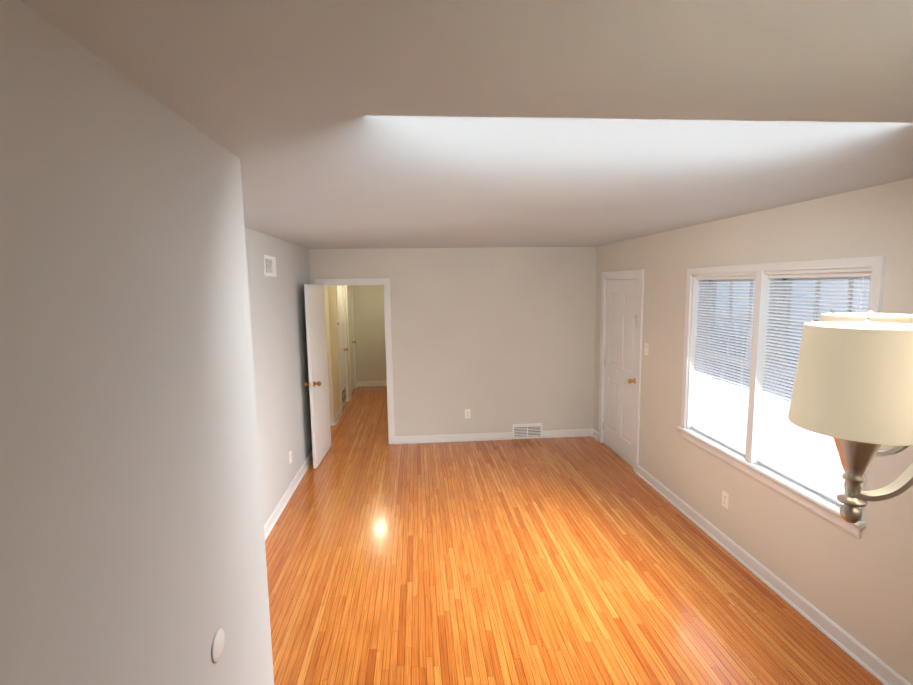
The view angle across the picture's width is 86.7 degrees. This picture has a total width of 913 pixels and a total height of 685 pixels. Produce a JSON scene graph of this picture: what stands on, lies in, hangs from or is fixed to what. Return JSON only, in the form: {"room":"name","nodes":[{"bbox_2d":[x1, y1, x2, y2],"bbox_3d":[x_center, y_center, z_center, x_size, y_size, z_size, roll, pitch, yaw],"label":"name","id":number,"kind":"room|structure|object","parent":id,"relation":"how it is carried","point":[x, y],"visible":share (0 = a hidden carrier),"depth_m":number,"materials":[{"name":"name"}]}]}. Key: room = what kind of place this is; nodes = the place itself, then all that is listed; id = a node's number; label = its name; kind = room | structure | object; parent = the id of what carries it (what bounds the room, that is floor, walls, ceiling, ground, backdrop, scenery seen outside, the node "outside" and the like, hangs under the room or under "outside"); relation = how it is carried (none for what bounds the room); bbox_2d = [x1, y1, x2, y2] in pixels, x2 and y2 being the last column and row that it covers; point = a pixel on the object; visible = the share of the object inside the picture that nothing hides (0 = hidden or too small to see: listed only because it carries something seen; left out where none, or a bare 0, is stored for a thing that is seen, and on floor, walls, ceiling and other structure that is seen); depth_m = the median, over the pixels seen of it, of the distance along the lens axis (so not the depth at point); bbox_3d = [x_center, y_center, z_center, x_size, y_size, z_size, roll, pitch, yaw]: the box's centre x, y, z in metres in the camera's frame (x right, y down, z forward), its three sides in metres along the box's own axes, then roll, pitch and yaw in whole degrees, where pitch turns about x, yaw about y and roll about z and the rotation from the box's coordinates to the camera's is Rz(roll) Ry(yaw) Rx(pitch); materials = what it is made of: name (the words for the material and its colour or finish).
{"room":"empty living room","nodes":[
{"label":"empty living room","id":0,"kind":"room"},
{"bbox_2d":[0,0,273,684],"bbox_3d":[-0.986,0.770,0.108,0.768,2.434,3.467,-1,7,-5],"label":"wall","id":1,"kind":"structure","parent":0,"point":[132,544],"depth_m":0.99,"materials":[{"name":"paint"}]},
{"bbox_2d":[211,628,224,662],"bbox_3d":[-0.701,0.892,1.426,0.006,0.087,0.087,-1,7,-5],"label":"blank cover plate","id":2,"kind":"object","parent":1,"relation":"attached to","point":[217,645],"visible":1,"depth_m":1.42,"materials":[{"name":"paint"}]},
{"bbox_2d":[245,227,349,524],"bbox_3d":[-1.767,0.119,5.710,0.153,2.434,8.003,-1,7,-5],"label":"wall","id":3,"kind":"structure","parent":0,"point":[279,340],"depth_m":4.50,"materials":[{"name":"paint"}]},
{"bbox_2d":[263,255,276,276],"bbox_3d":[-1.613,-0.662,4.198,0.013,0.175,0.330,-1,7,-5],"label":"air vent","id":4,"kind":"object","parent":3,"relation":"in","point":[269,265],"visible":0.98,"depth_m":4.17,"materials":[{"name":"white metal"}]},
{"bbox_2d":[264,450,312,539],"bbox_3d":[-1.537,1.497,3.991,0.024,0.095,4.143,-1,7,-5],"label":"baseboard","id":5,"kind":"structure","parent":3,"relation":"attached to","point":[271,521],"depth_m":4.49,"materials":[{"name":"paint"}]},
{"bbox_2d":[289,451,291,463],"bbox_3d":[-1.613,1.113,4.709,0.007,0.115,0.070,-1,7,-5],"label":"outlet","id":6,"kind":"object","parent":3,"relation":"attached to","point":[290,456],"visible":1,"depth_m":4.69,"materials":[{"name":"white plastic"}]},
{"bbox_2d":[334,408,341,424],"bbox_3d":[-1.784,1.108,7.312,0.024,0.095,0.653,-1,7,-5],"label":"baseboard","id":7,"kind":"structure","parent":3,"relation":"attached to","point":[337,416],"depth_m":7.26,"materials":[{"name":"paint"}]},
{"bbox_2d":[335,286,348,411],"bbox_3d":[-1.926,0.031,7.935,0.136,2.092,0.854,-1,7,-5],"label":"door frame","id":8,"kind":"structure","parent":3,"relation":"attached to","point":[345,342],"depth_m":8.22,"materials":[{"name":"paint"}]},
{"bbox_2d":[337,286,348,407],"bbox_3d":[-1.872,0.069,7.944,0.113,1.988,0.690,-1,7,-5],"label":"closet door","id":9,"kind":"structure","parent":3,"relation":"in","point":[341,338],"depth_m":8.03,"materials":[{"name":"paint"}]},
{"bbox_2d":[347,286,355,392],"bbox_3d":[-1.963,-0.058,9.028,0.113,1.988,0.720,-1,7,-5],"label":"bedroom door","id":10,"kind":"structure","parent":3,"relation":"in","point":[351,342],"depth_m":9.14,"materials":[{"name":"paint"}]},
{"bbox_2d":[346,285,356,396],"bbox_3d":[-2.017,-0.096,9.019,0.136,2.092,0.884,-1,7,-5],"label":"door frame","id":11,"kind":"structure","parent":3,"relation":"attached to","point":[353,334],"depth_m":9.32,"materials":[{"name":"paint"}]},
{"bbox_2d":[353,285,386,381],"bbox_3d":[-0.341,-0.380,9.754,3.608,2.434,0.120,-1,7,-5],"label":"wall","id":12,"kind":"structure","parent":0,"point":[369,324],"depth_m":9.60,"materials":[{"name":"beige paint"}]},
{"bbox_2d":[357,381,386,385],"bbox_3d":[-1.473,0.818,9.726,1.050,0.095,0.024,-1,7,-5],"label":"baseboard","id":13,"kind":"structure","parent":12,"relation":"attached to","point":[371,383],"depth_m":9.70,"materials":[{"name":"paint"}]},
{"bbox_2d":[309,247,596,438],"bbox_3d":[-0.671,0.063,6.050,4.888,2.434,0.120,-1,7,-5],"label":"wall","id":14,"kind":"structure","parent":0,"point":[496,339],"depth_m":6.06,"materials":[{"name":"beige paint"}]},
{"bbox_2d":[315,278,394,443],"bbox_3d":[-1.243,0.254,6.024,0.892,2.077,0.152,-1,7,-5],"label":"door frame","id":15,"kind":"structure","parent":14,"relation":"attached to","point":[385,282],"depth_m":5.94,"materials":[{"name":"paint"}]},
{"bbox_2d":[303,284,330,468],"bbox_3d":[-1.579,0.341,5.556,0.191,2.000,0.776,-1,7,-3],"label":"entry door","id":16,"kind":"structure","parent":15,"relation":"attached to","point":[317,363],"depth_m":5.42,"materials":[{"name":"paint"}]},
{"bbox_2d":[395,432,512,443],"bbox_3d":[-0.030,1.217,6.166,1.501,0.095,0.024,-1,7,-5],"label":"baseboard","id":17,"kind":"structure","parent":14,"relation":"attached to","point":[452,438],"depth_m":6.16,"materials":[{"name":"paint"}]},
{"bbox_2d":[465,409,469,417],"bbox_3d":[0.142,0.906,6.153,0.070,0.115,0.007,-1,7,-5],"label":"outlet","id":18,"kind":"object","parent":14,"relation":"attached to","point":[467,413],"visible":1,"depth_m":6.15,"materials":[{"name":"white plastic"}]},
{"bbox_2d":[512,423,541,438],"bbox_3d":[0.915,1.144,6.239,0.387,0.195,0.020,-1,7,-5],"label":"air vent","id":19,"kind":"object","parent":14,"relation":"in","point":[527,431],"visible":1,"depth_m":6.24,"materials":[{"name":"white metal"}]},
{"bbox_2d":[542,429,592,437],"bbox_3d":[1.451,1.181,6.287,0.676,0.095,0.024,-1,7,-5],"label":"baseboard","id":20,"kind":"structure","parent":14,"relation":"attached to","point":[566,433],"depth_m":6.28,"materials":[{"name":"paint"}]},
{"bbox_2d":[20,0,912,248],"bbox_3d":[-0.505,-0.984,4.001,5.338,0.120,11.500,-1,7,-5],"label":"ceiling","id":21,"kind":"structure","parent":0,"point":[348,124],"depth_m":1.24,"materials":[{"name":"paint"}]},
{"bbox_2d":[788,309,912,522],"bbox_3d":[0.789,-0.121,0.589,0.631,0.831,0.636,-1,7,-5],"label":"chandelier","id":22,"kind":"object","parent":21,"relation":"hanging from","point":[852,394],"visible":1,"depth_m":0.62,"materials":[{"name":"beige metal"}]},
{"bbox_2d":[265,386,882,684],"bbox_3d":[-0.467,1.552,4.301,5.338,0.120,11.500,-1,7,-5],"label":"floor","id":23,"kind":"structure","parent":0,"point":[588,560],"depth_m":3.25,"materials":[{"name":"brown wood"}]},
{"bbox_2d":[593,178,912,684],"bbox_3d":[2.182,0.441,2.490,0.200,2.434,7.730,-1,7,-5],"label":"wall","id":24,"kind":"structure","parent":0,"point":[858,589],"depth_m":2.95,"materials":[{"name":"paint"}]},
{"bbox_2d":[592,429,597,440],"bbox_3d":[1.784,1.184,6.216,0.024,0.095,0.220,-1,7,-5],"label":"baseboard","id":25,"kind":"structure","parent":24,"relation":"attached to","point":[595,434],"depth_m":6.21,"materials":[{"name":"paint"}]},
{"bbox_2d":[603,279,638,466],"bbox_3d":[1.826,0.300,5.470,0.114,2.005,0.890,-1,7,-5],"label":"door","id":26,"kind":"structure","parent":24,"relation":"in","point":[620,357],"depth_m":5.44,"materials":[{"name":"paint"}]},
{"bbox_2d":[598,269,643,472],"bbox_3d":[1.927,0.256,5.468,0.216,2.110,1.070,-1,7,-5],"label":"door frame","id":27,"kind":"structure","parent":24,"relation":"attached to","point":[626,274],"depth_m":5.17,"materials":[{"name":"paint"}]},
{"bbox_2d":[644,343,648,355],"bbox_3d":[1.876,0.069,4.795,0.016,0.115,0.070,-1,7,-5],"label":"light switch","id":28,"kind":"object","parent":24,"relation":"attached to","point":[646,350],"visible":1,"depth_m":4.79,"materials":[{"name":"white plastic"}]},
{"bbox_2d":[722,490,728,508],"bbox_3d":[2.004,1.174,3.612,0.007,0.115,0.070,-1,7,-5],"label":"outlet","id":29,"kind":"object","parent":24,"relation":"attached to","point":[725,498],"visible":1,"depth_m":3.60,"materials":[{"name":"white plastic"}]},
{"bbox_2d":[636,465,911,684],"bbox_3d":[2.138,1.675,2.019,0.024,0.095,6.120,-1,7,-5],"label":"baseboard","id":30,"kind":"structure","parent":24,"relation":"attached to","point":[876,667],"depth_m":2.97,"materials":[{"name":"paint"}]},
{"bbox_2d":[677,256,885,538],"bbox_3d":[2.092,0.199,3.268,0.240,1.445,1.740,-1,7,-5],"label":"window","id":31,"kind":"structure","parent":24,"relation":"in","point":[774,371],"depth_m":3.21,"materials":[{"name":"glass"}]},
{"label":"outside","id":32,"kind":"structure","parent":0,"visible":0},
{"bbox_2d":[711,279,869,487],"bbox_3d":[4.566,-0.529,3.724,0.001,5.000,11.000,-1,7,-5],"label":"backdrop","id":33,"kind":"structure","parent":32,"point":[855,282],"depth_m":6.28,"materials":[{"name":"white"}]}
]}

